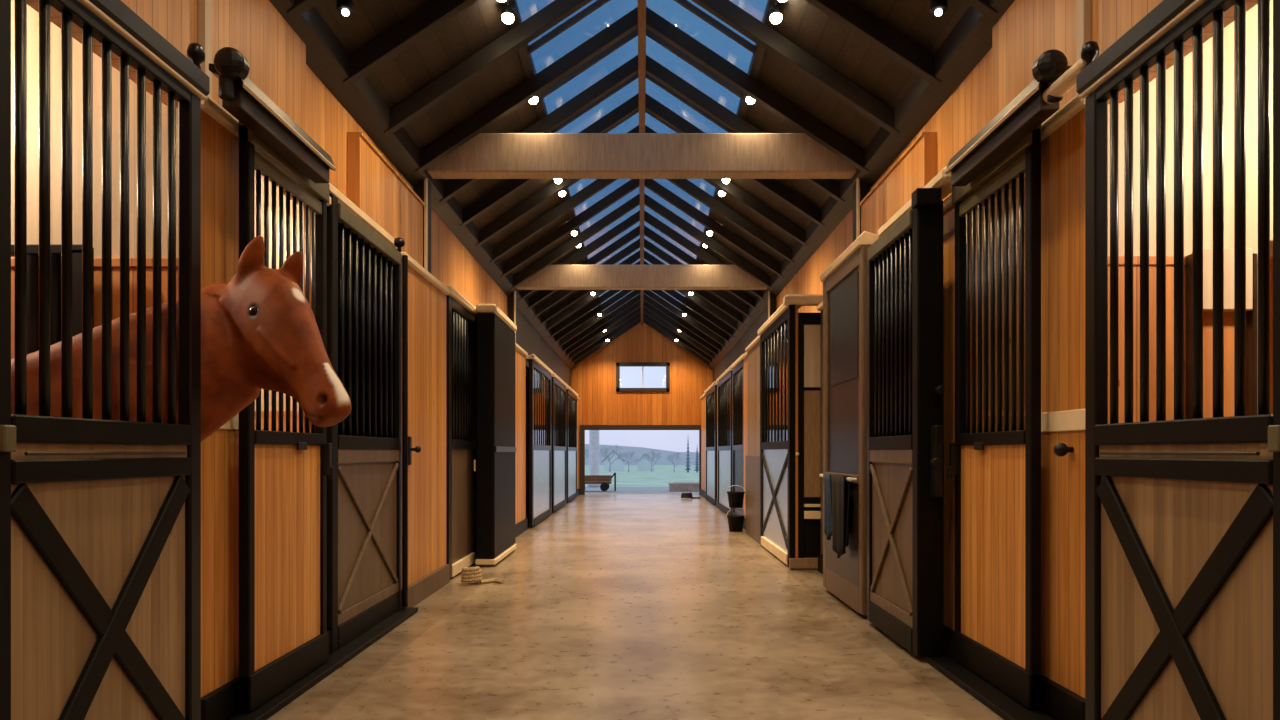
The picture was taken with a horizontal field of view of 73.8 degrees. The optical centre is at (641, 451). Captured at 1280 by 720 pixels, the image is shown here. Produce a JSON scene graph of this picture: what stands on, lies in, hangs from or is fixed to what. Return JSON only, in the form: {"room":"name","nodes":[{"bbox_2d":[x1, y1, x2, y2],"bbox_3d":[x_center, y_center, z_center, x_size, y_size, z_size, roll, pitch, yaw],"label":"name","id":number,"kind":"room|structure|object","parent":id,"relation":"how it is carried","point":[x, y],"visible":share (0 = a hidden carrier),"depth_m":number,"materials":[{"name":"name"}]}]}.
{"room":"farm building","nodes":[
{"label":"farm building","id":0,"kind":"room"},
{"bbox_2d":[27,0,507,316],"bbox_3d":[-1.995,-1.973,4.400,0.130,0.986,16.800,0,0,0],"label":"wall","id":1,"kind":"structure","parent":0,"point":[275,54],"depth_m":4.62,"materials":[{"name":"orange wood"}]},
{"bbox_2d":[329,183,396,248],"bbox_3d":[-1.905,-1.555,5.535,0.150,0.080,1.830,0,0,0],"label":"ledge","id":2,"kind":"object","parent":1,"relation":"attached to","point":[342,199],"visible":0.1,"depth_m":5.58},
{"bbox_2d":[327,193,407,652],"bbox_3d":[-1.795,-0.210,5.648,0.111,2.760,1.436,0,0,0],"label":"door","id":3,"kind":"structure","parent":1,"relation":"in","point":[367,277],"depth_m":5.54,"materials":[{"name":"black paint"}]},
{"bbox_2d":[347,132,424,266],"bbox_3d":[-1.938,-1.790,6.575,0.105,0.740,1.650,0,0,0],"label":"panel","id":4,"kind":"object","parent":1,"relation":"attached to","point":[373,184],"depth_m":6.24,"materials":[{"name":"orange wood"}]},
{"bbox_2d":[269,0,575,369],"bbox_3d":[-1.925,-2.415,10.000,0.130,0.232,28.000,0,0,0],"label":"roof beam","id":5,"kind":"structure","parent":1,"relation":"attached to","point":[326,56],"depth_m":6.23,"materials":[{"name":"wood"}]},
{"bbox_2d":[343,0,477,86],"bbox_3d":[-0.968,-3.039,5.460,1.865,1.381,0.080,0,0,0],"label":"rafter","id":6,"kind":"object","parent":5,"relation":"on","point":[435,13],"visible":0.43,"depth_m":5.42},
{"bbox_2d":[384,0,591,136],"bbox_3d":[-0.968,-3.039,6.320,1.865,1.381,0.080,0,0,0],"label":"rafter","id":7,"kind":"object","parent":5,"relation":"on","point":[556,11],"visible":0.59,"depth_m":6.28,"materials":[{"name":"wood"}]},
{"bbox_2d":[415,7,637,173],"bbox_3d":[-0.968,-3.039,7.180,1.865,1.381,0.080,0,0,0],"label":"rafter","id":8,"kind":"object","parent":5,"relation":"on","point":[628,23],"visible":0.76,"depth_m":7.14,"materials":[{"name":"wood"}]},
{"bbox_2d":[440,55,637,203],"bbox_3d":[-0.968,-3.039,8.040,1.865,1.381,0.080,0,0,0],"label":"rafter","id":9,"kind":"object","parent":5,"relation":"on","point":[629,69],"visible":0.54,"depth_m":8.00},
{"bbox_2d":[459,94,638,226],"bbox_3d":[-0.968,-3.039,8.900,1.865,1.381,0.080,0,0,0],"label":"rafter","id":10,"kind":"object","parent":5,"relation":"on","point":[630,106],"visible":0.52,"depth_m":8.86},
{"bbox_2d":[489,179,616,263],"bbox_3d":[-0.968,-3.039,10.620,1.865,1.381,0.080,0,0,0],"label":"rafter","id":11,"kind":"object","parent":5,"relation":"on","point":[597,185],"visible":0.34,"depth_m":10.58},
{"bbox_2d":[475,125,638,246],"bbox_3d":[-0.968,-3.039,9.760,1.865,1.381,0.080,0,0,0],"label":"rafter","id":12,"kind":"object","parent":5,"relation":"on","point":[553,188],"visible":0.5,"depth_m":9.72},
{"bbox_2d":[500,179,638,277],"bbox_3d":[-0.968,-3.039,11.480,1.865,1.381,0.080,0,0,0],"label":"rafter","id":13,"kind":"object","parent":5,"relation":"on","point":[632,184],"visible":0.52,"depth_m":11.44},
{"bbox_2d":[510,194,639,289],"bbox_3d":[-0.968,-3.039,12.340,1.865,1.381,0.080,0,0,0],"label":"rafter","id":14,"kind":"object","parent":5,"relation":"on","point":[634,202],"visible":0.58,"depth_m":12.30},
{"bbox_2d":[519,210,639,299],"bbox_3d":[-0.968,-3.039,13.200,1.865,1.381,0.080,0,0,0],"label":"rafter","id":15,"kind":"object","parent":5,"relation":"on","point":[634,218],"visible":0.76,"depth_m":13.16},
{"bbox_2d":[527,225,639,309],"bbox_3d":[-0.968,-3.039,14.060,1.865,1.381,0.080,0,0,0],"label":"rafter","id":16,"kind":"object","parent":5,"relation":"on","point":[634,233],"visible":0.66,"depth_m":14.02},
{"bbox_2d":[549,290,620,337],"bbox_3d":[-0.968,-3.039,17.500,1.865,1.381,0.080,0,0,0],"label":"rafter","id":17,"kind":"object","parent":5,"relation":"on","point":[610,293],"visible":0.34,"depth_m":17.46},
{"bbox_2d":[533,238,639,317],"bbox_3d":[-0.968,-3.039,14.920,1.865,1.381,0.080,0,0,0],"label":"rafter","id":18,"kind":"object","parent":5,"relation":"on","point":[635,245],"visible":0.58,"depth_m":14.88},
{"bbox_2d":[539,250,639,324],"bbox_3d":[-0.968,-3.039,15.780,1.865,1.381,0.080,0,0,0],"label":"rafter","id":19,"kind":"object","parent":5,"relation":"on","point":[579,294],"visible":0.56,"depth_m":15.74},
{"bbox_2d":[545,261,639,331],"bbox_3d":[-0.968,-3.039,16.640,1.865,1.381,0.080,0,0,0],"label":"rafter","id":20,"kind":"object","parent":5,"relation":"on","point":[588,298],"visible":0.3,"depth_m":16.60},
{"bbox_2d":[554,290,632,342],"bbox_3d":[-0.968,-3.039,18.360,1.865,1.381,0.080,0,0,0],"label":"rafter","id":21,"kind":"object","parent":5,"relation":"on","point":[621,294],"visible":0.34,"depth_m":18.32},
{"bbox_2d":[558,290,639,347],"bbox_3d":[-0.968,-3.039,19.220,1.865,1.381,0.080,0,0,0],"label":"rafter","id":22,"kind":"object","parent":5,"relation":"on","point":[634,293],"visible":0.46,"depth_m":19.18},
{"bbox_2d":[561,294,640,351],"bbox_3d":[-0.968,-3.039,20.080,1.865,1.381,0.080,0,0,0],"label":"rafter","id":23,"kind":"object","parent":5,"relation":"on","point":[637,298],"visible":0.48,"depth_m":20.04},
{"bbox_2d":[565,300,640,355],"bbox_3d":[-0.968,-3.039,20.940,1.865,1.381,0.080,0,0,0],"label":"rafter","id":24,"kind":"object","parent":5,"relation":"on","point":[635,306],"visible":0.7,"depth_m":20.90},
{"bbox_2d":[568,306,640,359],"bbox_3d":[-0.968,-3.039,21.800,1.865,1.381,0.080,0,0,0],"label":"rafter","id":25,"kind":"object","parent":5,"relation":"on","point":[638,310],"visible":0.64,"depth_m":21.76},
{"bbox_2d":[570,312,640,363],"bbox_3d":[-0.968,-3.039,22.660,1.865,1.381,0.080,0,0,0],"label":"rafter","id":26,"kind":"object","parent":5,"relation":"on","point":[638,315],"visible":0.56,"depth_m":22.62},
{"bbox_2d":[446,286,476,577],"bbox_3d":[-1.843,-0.182,8.575,0.175,2.725,1.350,0,0,0],"label":"door","id":27,"kind":"structure","parent":1,"relation":"in","point":[460,313],"depth_m":8.51,"materials":[{"name":"black"}]},
{"bbox_2d":[428,133,855,178],"bbox_3d":[0.000,-2.600,7.500,3.960,0.340,0.200,0,0,0],"label":"tie beam","id":28,"kind":"structure","parent":1,"relation":"attached to","point":[485,155],"depth_m":7.40,"materials":[{"name":"wood"}]},
{"bbox_2d":[516,265,767,289],"bbox_3d":[0.000,-2.600,12.700,3.960,0.340,0.200,0,0,0],"label":"tie beam","id":29,"kind":"structure","parent":1,"relation":"attached to","point":[552,277],"depth_m":12.60,"materials":[{"name":"wood"}]},
{"bbox_2d":[517,308,570,386],"bbox_3d":[-2.025,-1.953,18.400,0.070,0.947,11.200,0,0,0],"label":"wall","id":30,"kind":"structure","parent":0,"point":[529,338],"depth_m":16.40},
{"bbox_2d":[551,373,567,512],"bbox_3d":[-1.772,-0.182,18.000,0.175,2.725,2.800,0,0,0],"label":"door","id":31,"kind":"structure","parent":30,"relation":"in","point":[558,386],"depth_m":17.76,"materials":[{"name":"black"}]},
{"bbox_2d":[566,386,577,502],"bbox_3d":[-1.772,-0.182,21.200,0.175,2.725,2.800,0,0,0],"label":"door","id":32,"kind":"structure","parent":30,"relation":"in","point":[571,395],"depth_m":21.05,"materials":[{"name":"black"}]},
{"bbox_2d":[526,322,712,494],"bbox_3d":[0.000,-1.275,24.075,11.000,4.950,0.150,0,0,0],"label":"wall","id":33,"kind":"structure","parent":0,"point":[593,379],"depth_m":24.00,"materials":[{"name":"brown wood"}]},
{"bbox_2d":[580,425,700,494],"bbox_3d":[0.000,0.220,24.050,3.480,1.960,0.220,0,0,0],"label":"door frame","id":34,"kind":"structure","parent":33,"relation":"in","point":[582,427],"depth_m":23.94,"materials":[{"name":"grey"}]},
{"bbox_2d":[638,0,645,324],"bbox_3d":[0.000,-3.680,10.000,0.070,0.200,28.000,0,0,0],"label":"ridge beam","id":35,"kind":"structure","parent":33,"relation":"attached to","point":[641,3],"depth_m":8.45,"materials":[{"name":"brown wood"}]},
{"bbox_2d":[616,362,669,391],"bbox_3d":[0.025,-2.110,24.060,1.510,0.820,0.220,0,0,0],"label":"window","id":36,"kind":"structure","parent":33,"relation":"in","point":[618,364],"depth_m":23.95,"materials":[{"name":"grey"}]},
{"bbox_2d":[267,494,1003,719],"bbox_3d":[0.000,1.260,10.100,11.000,0.120,28.200,0,0,0],"label":"floor","id":37,"kind":"structure","parent":0,"point":[609,606],"depth_m":5.32,"materials":[{"name":"concrete"}]},
{"bbox_2d":[11,244,93,353],"bbox_3d":[-2.575,0.165,3.585,0.489,2.070,0.090,0,0,0],"label":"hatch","id":38,"kind":"object","parent":37,"relation":"on","point":[32,249],"visible":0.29,"depth_m":3.57,"materials":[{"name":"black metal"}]},
{"bbox_2d":[0,0,209,719],"bbox_3d":[-1.672,-0.195,2.417,0.075,2.670,1.655,0,0,0],"label":"stall front","id":39,"kind":"structure","parent":37,"relation":"on","point":[100,519],"depth_m":2.67,"materials":[{"name":"black paint"}]},
{"bbox_2d":[77,0,206,99],"bbox_3d":[-1.674,-1.341,2.688,0.052,0.016,1.095,0,0,0],"label":"rail","id":40,"kind":"object","parent":39,"relation":"attached to","point":[97,9],"depth_m":2.82,"materials":[{"name":"metal"}]},
{"bbox_2d":[11,0,211,358],"bbox_3d":[-3.650,-0.475,3.740,3.500,3.350,0.100,0,0,0],"label":"wall","id":41,"kind":"structure","parent":37,"relation":"on","point":[204,6],"depth_m":3.71,"materials":[{"name":"paint"}]},
{"bbox_2d":[209,47,335,182],"bbox_3d":[-1.679,-1.518,3.947,0.162,0.217,1.105,0,0,0],"label":"door track","id":42,"kind":"object","parent":41,"relation":"attached to","point":[239,95],"depth_m":3.71,"materials":[{"name":"black"}]},
{"bbox_2d":[238,120,333,711],"bbox_3d":[-1.751,-0.165,4.270,0.098,2.650,0.940,0,0,0],"label":"door","id":43,"kind":"structure","parent":41,"relation":"in","point":[283,634],"depth_m":4.17,"materials":[{"name":"black paint"}]},
{"bbox_2d":[230,607,417,719],"bbox_3d":[-1.740,1.183,4.800,0.120,0.035,3.200,0,0,0],"label":"baseboard","id":44,"kind":"structure","parent":41,"relation":"attached to","point":[338,658],"depth_m":4.65,"materials":[{"name":"black paint"}]},
{"bbox_2d":[201,95,239,719],"bbox_3d":[-1.867,-0.150,3.780,0.105,2.700,0.440,0,0,0],"label":"panel","id":45,"kind":"object","parent":37,"relation":"on","point":[219,128],"visible":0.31,"depth_m":3.73,"materials":[{"name":"orange wood"}]},
{"bbox_2d":[255,177,400,432],"bbox_3d":[-3.650,-0.475,6.700,3.500,3.350,0.100,0,0,0],"label":"wall","id":46,"kind":"structure","parent":37,"relation":"on","point":[262,178],"depth_m":6.67,"materials":[{"name":"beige wood"}]},
{"bbox_2d":[414,178,430,272],"bbox_3d":[-1.927,-0.615,7.495,0.117,3.630,0.190,0,0,0],"label":"post","id":47,"kind":"object","parent":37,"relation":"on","point":[423,189],"visible":0.22,"depth_m":7.41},
{"bbox_2d":[401,252,449,607],"bbox_3d":[-1.785,-0.150,7.115,0.170,2.700,1.470,0,0,0],"label":"panel","id":48,"kind":"object","parent":37,"relation":"on","point":[428,570],"visible":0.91,"depth_m":7.11,"materials":[{"name":"orange wood"}]},
{"bbox_2d":[461,566,503,583],"bbox_3d":[-1.460,1.117,7.783,0.385,0.161,0.171,0,0,-20],"label":"coiled rope","id":49,"kind":"object","parent":37,"relation":"on","point":[469,574],"visible":1,"depth_m":7.69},
{"bbox_2d":[474,304,516,564],"bbox_3d":[-1.640,-0.185,9.645,0.240,2.730,1.510,0,0,0],"label":"open door","id":50,"kind":"structure","parent":37,"relation":"on","point":[494,464],"depth_m":8.92,"materials":[{"name":"black paint"}]},
{"bbox_2d":[515,342,527,537],"bbox_3d":[-1.817,-0.170,11.250,0.105,2.740,3.900,0,0,0],"label":"panel","id":51,"kind":"object","parent":37,"relation":"on","point":[521,523],"visible":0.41,"depth_m":12.64,"materials":[{"name":"orange wood"}]},
{"bbox_2d":[526,408,528,516],"bbox_3d":[-3.650,0.190,15.900,3.500,2.020,0.100,0,0,0],"label":"wall","id":52,"kind":"structure","parent":37,"relation":"on","point":[527,409],"depth_m":15.86,"materials":[{"name":"brown wood"}]},
{"bbox_2d":[526,354,552,526],"bbox_3d":[-1.772,-0.182,14.800,0.175,2.725,2.800,0,0,0],"label":"door","id":53,"kind":"structure","parent":52,"relation":"in","point":[540,374],"depth_m":14.48,"materials":[{"name":"black"}]},
{"bbox_2d":[700,393,705,498],"bbox_3d":[1.677,-0.170,22.850,0.105,2.740,2.200,0,0,0],"label":"panel","id":54,"kind":"object","parent":37,"relation":"on","point":[703,397],"visible":0.63,"depth_m":23.02,"materials":[{"name":"black paint"}]},
{"bbox_2d":[704,382,716,504],"bbox_3d":[1.673,-0.193,20.300,0.175,2.745,2.800,0,0,0],"label":"door","id":55,"kind":"structure","parent":37,"relation":"on","point":[711,391],"depth_m":20.13,"materials":[{"name":"black"}]},
{"bbox_2d":[716,367,732,514],"bbox_3d":[1.673,-0.193,16.900,0.175,2.745,2.800,0,0,0],"label":"door","id":56,"kind":"structure","parent":37,"relation":"on","point":[724,381],"depth_m":16.89,"materials":[{"name":"black"}]},
{"bbox_2d":[730,354,743,514],"bbox_3d":[1.673,-0.193,14.450,0.175,2.745,1.700,0,0,0],"label":"door","id":57,"kind":"structure","parent":37,"relation":"on","point":[737,366],"depth_m":14.49,"materials":[{"name":"black"}]},
{"bbox_2d":[741,352,747,529],"bbox_3d":[1.637,-0.170,13.250,0.105,2.740,0.700,0,0,0],"label":"panel","id":58,"kind":"object","parent":37,"relation":"on","point":[744,356],"visible":0.34,"depth_m":13.35,"materials":[{"name":"black paint"}]},
{"bbox_2d":[745,335,760,544],"bbox_3d":[1.577,-0.170,11.825,0.105,2.740,1.550,0,0,0],"label":"panel","id":59,"kind":"object","parent":37,"relation":"on","point":[753,349],"visible":0.66,"depth_m":11.81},
{"bbox_2d":[757,304,801,564],"bbox_3d":[1.573,-0.203,9.890,0.175,2.765,2.220,0,0,0],"label":"door","id":60,"kind":"structure","parent":37,"relation":"on","point":[774,332],"depth_m":9.86,"materials":[{"name":"black paint"}]},
{"bbox_2d":[783,294,822,567],"bbox_3d":[1.710,-0.210,8.710,0.520,2.780,0.140,0,0,0],"label":"stall corner","id":61,"kind":"object","parent":37,"relation":"on","point":[804,329],"visible":0.82,"depth_m":8.69,"materials":[{"name":"black paint"}]},
{"bbox_2d":[817,302,822,573],"bbox_3d":[1.817,-0.140,7.300,0.105,2.680,2.600,0,0,0],"label":"panel","id":62,"kind":"object","parent":37,"relation":"on","point":[820,306],"visible":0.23,"depth_m":8.51,"materials":[{"name":"black paint"}]},
{"bbox_2d":[819,231,879,615],"bbox_3d":[1.609,-0.204,6.750,0.199,2.749,1.320,0,0,0],"label":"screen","id":63,"kind":"object","parent":37,"relation":"on","point":[844,281],"visible":0.79,"depth_m":6.54,"materials":[{"name":"black"}]},
{"bbox_2d":[823,474,833,539],"bbox_3d":[1.518,0.445,6.900,0.065,0.530,0.240,0,0,0],"label":"blanket","id":64,"kind":"object","parent":63,"relation":"hanging from","point":[826,477],"visible":0.73,"depth_m":6.84,"materials":[{"name":"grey fabric"}]},
{"bbox_2d":[831,475,850,557],"bbox_3d":[1.517,0.495,6.510,0.066,0.629,0.420,0,0,0],"label":"blanket","id":65,"kind":"object","parent":63,"relation":"hanging from","point":[840,487],"visible":0.98,"depth_m":6.44,"materials":[{"name":"black fabric"}]},
{"bbox_2d":[853,178,869,241],"bbox_3d":[1.927,-0.615,7.495,0.117,3.630,0.190,0,0,0],"label":"post","id":66,"kind":"object","parent":37,"relation":"on","point":[860,189],"visible":0.22,"depth_m":7.41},
{"bbox_2d":[867,188,944,656],"bbox_3d":[1.635,-0.160,5.355,0.170,2.660,1.210,0,0,0],"label":"door","id":67,"kind":"structure","parent":37,"relation":"on","point":[905,388],"depth_m":5.07,"materials":[{"name":"black paint"}]},
{"bbox_2d":[878,166,951,236],"bbox_3d":[1.735,-1.540,5.360,0.150,0.080,1.320,0,0,0],"label":"ledge","id":68,"kind":"object","parent":67,"relation":"on","point":[942,180],"visible":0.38,"depth_m":4.95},
{"bbox_2d":[883,177,1024,432],"bbox_3d":[3.650,-0.475,6.700,3.500,3.350,0.100,0,0,0],"label":"wall","id":69,"kind":"structure","parent":37,"relation":"on","point":[1017,180],"depth_m":6.67,"materials":[{"name":"brown wood"}]},
{"bbox_2d":[943,194,970,656],"bbox_3d":[1.817,-0.140,4.995,0.105,2.680,0.410,0,0,0],"label":"panel","id":70,"kind":"object","parent":37,"relation":"on","point":[948,208],"visible":0.28,"depth_m":4.99,"materials":[{"name":"black paint"}]},
{"bbox_2d":[1039,94,1084,719],"bbox_3d":[1.845,-0.150,3.785,0.149,2.700,0.530,0,0,0],"label":"panel","id":71,"kind":"object","parent":37,"relation":"on","point":[1062,133],"visible":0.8,"depth_m":3.74,"materials":[{"name":"orange wood"}]},
{"bbox_2d":[1077,0,1272,423],"bbox_3d":[3.650,-0.475,3.700,3.500,3.350,0.100,0,0,0],"label":"wall","id":72,"kind":"structure","parent":37,"relation":"on","point":[1083,6],"depth_m":3.67,"materials":[{"name":"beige wood"}]},
{"bbox_2d":[927,657,1053,719],"bbox_3d":[1.710,1.183,4.025,0.180,0.035,1.650,0,0,0],"label":"baseboard","id":73,"kind":"structure","parent":72,"relation":"attached to","point":[1002,704],"depth_m":4.15,"materials":[{"name":"black paint"}]},
{"bbox_2d":[948,125,1040,708],"bbox_3d":[1.751,-0.165,4.310,0.098,2.650,0.940,0,0,0],"label":"door","id":74,"kind":"structure","parent":72,"relation":"in","point":[997,633],"depth_m":4.20,"materials":[{"name":"black paint"}]},
{"bbox_2d":[944,49,1071,185],"bbox_3d":[1.679,-1.518,3.982,0.162,0.217,1.135,0,0,0],"label":"door track","id":75,"kind":"object","parent":72,"relation":"attached to","point":[1028,110],"depth_m":3.78,"materials":[{"name":"black"}]},
{"bbox_2d":[1043,59,1085,103],"bbox_3d":[1.680,-1.465,3.359,0.064,0.064,0.322,0,0,0],"label":"ledge","id":76,"kind":"object","parent":72,"relation":"attached to","point":[1065,82],"visible":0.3,"depth_m":3.35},
{"bbox_2d":[1186,248,1256,418],"bbox_3d":[2.462,-0.430,3.625,0.275,0.860,0.050,0,0,0],"label":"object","id":77,"kind":"object","parent":72,"relation":"attached to","point":[1251,258],"visible":0.43,"depth_m":3.60,"materials":[{"name":"brown wood"}]},
{"bbox_2d":[1076,0,1279,719],"bbox_3d":[1.672,-0.195,2.410,0.075,2.670,1.640,0,0,0],"label":"stall front","id":78,"kind":"structure","parent":37,"relation":"on","point":[1182,516],"depth_m":2.67,"materials":[{"name":"black paint"}]},
{"bbox_2d":[1079,0,1206,97],"bbox_3d":[1.674,-1.341,2.680,0.052,0.016,1.080,0,0,0],"label":"rail","id":79,"kind":"object","parent":78,"relation":"attached to","point":[1186,9],"depth_m":2.82,"materials":[{"name":"metal"}]},
{"bbox_3d":[-3.655,1.194,-0.235,3.450,0.011,7.430,0,0,0],"label":"bedding","id":80,"kind":"object","parent":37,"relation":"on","visible":0},
{"bbox_2d":[11,235,351,441],"bbox_3d":[-2.836,0.165,2.440,3.781,2.042,0.652,0,0,-34],"label":"horse","id":81,"kind":"object","parent":80,"relation":"on","point":[259,329],"visible":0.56,"depth_m":3.28},
{"bbox_2d":[314,0,969,339],"bbox_3d":[0.000,-2.773,10.100,4.300,0.865,28.200,0,0,0],"label":"ceiling","id":82,"kind":"structure","parent":0,"point":[481,23],"depth_m":6.29,"materials":[{"name":"wood"}]},
{"bbox_2d":[503,0,639,318],"bbox_3d":[-0.495,-3.453,10.000,0.930,0.678,28.000,0,0,0],"label":"window","id":83,"kind":"structure","parent":82,"relation":"attached to","point":[595,16],"depth_m":7.83,"materials":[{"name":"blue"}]},
{"bbox_2d":[644,0,780,318],"bbox_3d":[0.495,-3.453,10.000,0.930,0.678,28.000,0,0,0],"label":"window","id":84,"kind":"structure","parent":82,"relation":"attached to","point":[688,16],"depth_m":7.83,"materials":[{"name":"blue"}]},
{"bbox_2d":[713,308,766,381],"bbox_3d":[2.025,-1.953,18.400,0.070,0.947,11.200,0,0,0],"label":"wall","id":85,"kind":"structure","parent":0,"point":[738,349],"depth_m":17.41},
{"bbox_2d":[776,0,1257,312],"bbox_3d":[1.995,-1.973,4.400,0.130,0.986,16.800,0,0,0],"label":"wall","id":86,"kind":"structure","parent":0,"point":[1028,29],"depth_m":4.49,"materials":[{"name":"orange wood"}]},
{"bbox_2d":[708,0,1014,369],"bbox_3d":[1.925,-2.415,10.000,0.130,0.232,28.000,0,0,0],"label":"roof beam","id":87,"kind":"structure","parent":86,"relation":"attached to","point":[969,41],"depth_m":6.19,"materials":[{"name":"wood"}]},
{"bbox_2d":[643,312,713,363],"bbox_3d":[0.968,-3.039,22.660,1.865,1.381,0.080,0,0,0],"label":"rafter","id":88,"kind":"object","parent":87,"relation":"on","point":[645,315],"visible":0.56,"depth_m":22.62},
{"bbox_2d":[643,306,715,359],"bbox_3d":[0.968,-3.039,21.800,1.865,1.381,0.080,0,0,0],"label":"rafter","id":89,"kind":"object","parent":87,"relation":"on","point":[645,310],"visible":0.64,"depth_m":21.76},
{"bbox_2d":[643,300,718,355],"bbox_3d":[0.968,-3.039,20.940,1.865,1.381,0.080,0,0,0],"label":"rafter","id":90,"kind":"object","parent":87,"relation":"on","point":[648,306],"visible":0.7,"depth_m":20.90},
{"bbox_2d":[643,294,722,351],"bbox_3d":[0.968,-3.039,20.080,1.865,1.381,0.080,0,0,0],"label":"rafter","id":91,"kind":"object","parent":87,"relation":"on","point":[646,298],"visible":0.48,"depth_m":20.04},
{"bbox_2d":[644,290,725,347],"bbox_3d":[0.968,-3.039,19.220,1.865,1.381,0.080,0,0,0],"label":"rafter","id":92,"kind":"object","parent":87,"relation":"on","point":[649,293],"visible":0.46,"depth_m":19.18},
{"bbox_2d":[651,290,729,342],"bbox_3d":[0.968,-3.039,18.360,1.865,1.381,0.080,0,0,0],"label":"rafter","id":93,"kind":"object","parent":87,"relation":"on","point":[662,294],"visible":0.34,"depth_m":18.32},
{"bbox_2d":[644,261,738,331],"bbox_3d":[0.968,-3.039,16.640,1.865,1.381,0.080,0,0,0],"label":"rafter","id":94,"kind":"object","parent":87,"relation":"on","point":[694,298],"visible":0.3,"depth_m":16.60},
{"bbox_2d":[644,250,744,324],"bbox_3d":[0.968,-3.039,15.780,1.865,1.381,0.080,0,0,0],"label":"rafter","id":95,"kind":"object","parent":87,"relation":"on","point":[704,294],"visible":0.56,"depth_m":15.74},
{"bbox_2d":[644,238,750,317],"bbox_3d":[0.968,-3.039,14.920,1.865,1.381,0.080,0,0,0],"label":"rafter","id":96,"kind":"object","parent":87,"relation":"on","point":[648,245],"visible":0.58,"depth_m":14.88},
{"bbox_2d":[663,290,734,337],"bbox_3d":[0.968,-3.039,17.500,1.865,1.381,0.080,0,0,0],"label":"rafter","id":97,"kind":"object","parent":87,"relation":"on","point":[673,293],"visible":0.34,"depth_m":17.46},
{"bbox_2d":[644,225,756,309],"bbox_3d":[0.968,-3.039,14.060,1.865,1.381,0.080,0,0,0],"label":"rafter","id":98,"kind":"object","parent":87,"relation":"on","point":[649,233],"visible":0.66,"depth_m":14.02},
{"bbox_2d":[644,210,764,299],"bbox_3d":[0.968,-3.039,13.200,1.865,1.381,0.080,0,0,0],"label":"rafter","id":99,"kind":"object","parent":87,"relation":"on","point":[648,218],"visible":0.76,"depth_m":13.16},
{"bbox_2d":[644,194,773,289],"bbox_3d":[0.968,-3.039,12.340,1.865,1.381,0.080,0,0,0],"label":"rafter","id":100,"kind":"object","parent":87,"relation":"on","point":[649,202],"visible":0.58,"depth_m":12.30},
{"bbox_2d":[645,179,783,277],"bbox_3d":[0.968,-3.039,11.480,1.865,1.381,0.080,0,0,0],"label":"rafter","id":101,"kind":"object","parent":87,"relation":"on","point":[651,184],"visible":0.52,"depth_m":11.44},
{"bbox_2d":[645,125,808,246],"bbox_3d":[0.968,-3.039,9.760,1.865,1.381,0.080,0,0,0],"label":"rafter","id":102,"kind":"object","parent":87,"relation":"on","point":[730,188],"visible":0.5,"depth_m":9.72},
{"bbox_2d":[667,179,794,263],"bbox_3d":[0.968,-3.039,10.620,1.865,1.381,0.080,0,0,0],"label":"rafter","id":103,"kind":"object","parent":87,"relation":"on","point":[685,185],"visible":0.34,"depth_m":10.58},
{"bbox_2d":[645,94,824,226],"bbox_3d":[0.968,-3.039,8.900,1.865,1.381,0.080,0,0,0],"label":"rafter","id":104,"kind":"object","parent":87,"relation":"on","point":[653,106],"visible":0.52,"depth_m":8.86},
{"bbox_2d":[646,55,843,203],"bbox_3d":[0.968,-3.039,8.040,1.865,1.381,0.080,0,0,0],"label":"rafter","id":105,"kind":"object","parent":87,"relation":"on","point":[654,69],"visible":0.54,"depth_m":8.00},
{"bbox_2d":[646,7,868,173],"bbox_3d":[0.968,-3.039,7.180,1.865,1.381,0.080,0,0,0],"label":"rafter","id":106,"kind":"object","parent":87,"relation":"on","point":[655,23],"visible":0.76,"depth_m":7.14,"materials":[{"name":"wood"}]},
{"bbox_2d":[692,0,899,136],"bbox_3d":[0.968,-3.039,6.320,1.865,1.381,0.080,0,0,0],"label":"rafter","id":107,"kind":"object","parent":87,"relation":"on","point":[726,11],"visible":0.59,"depth_m":6.28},
{"bbox_2d":[806,0,940,86],"bbox_3d":[0.968,-3.039,5.460,1.865,1.381,0.080,0,0,0],"label":"rafter","id":108,"kind":"object","parent":87,"relation":"on","point":[847,13],"visible":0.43,"depth_m":5.42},
{"bbox_2d":[859,132,936,234],"bbox_3d":[1.938,-1.790,6.575,0.105,0.740,1.650,0,0,0],"label":"panel","id":109,"kind":"object","parent":86,"relation":"attached to","point":[916,167],"depth_m":6.25,"materials":[{"name":"orange wood"}]},
{"label":"outside","id":110,"kind":"structure","parent":0,"visible":0},
{"bbox_2d":[585,444,698,464],"bbox_3d":[0.000,1.045,246.500,340.000,8.309,23.000,0,0,0],"label":"hills","id":111,"kind":"structure","parent":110,"point":[639,451],"depth_m":235.02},
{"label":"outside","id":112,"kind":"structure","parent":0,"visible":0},
{"bbox_2d":[585,465,698,486],"bbox_3d":[0.000,2.915,145.000,320.000,3.370,230.000,0,0,0],"label":"grass field","id":113,"kind":"structure","parent":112,"point":[661,475],"depth_m":63.15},
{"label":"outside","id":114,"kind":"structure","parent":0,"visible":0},
{"bbox_2d":[585,487,698,493],"bbox_3d":[0.000,1.260,27.100,18.000,0.080,5.800,0,0,0],"label":"paving","id":115,"kind":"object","parent":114,"point":[588,490],"visible":0.21,"depth_m":26.35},
{"bbox_2d":[587,430,600,486],"bbox_3d":[-1.660,-0.100,29.700,0.480,2.600,0.473,0,0,0],"label":"column","id":116,"kind":"structure","parent":115,"relation":"on","point":[593,434],"depth_m":29.55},
{"bbox_2d":[585,472,615,490],"bbox_3d":[-1.340,0.915,26.400,1.060,0.569,0.720,0,0,0],"label":"wooden cart","id":117,"kind":"object","parent":115,"relation":"on","point":[604,480],"visible":0.77,"depth_m":26.12,"materials":[{"name":"brown wood"}]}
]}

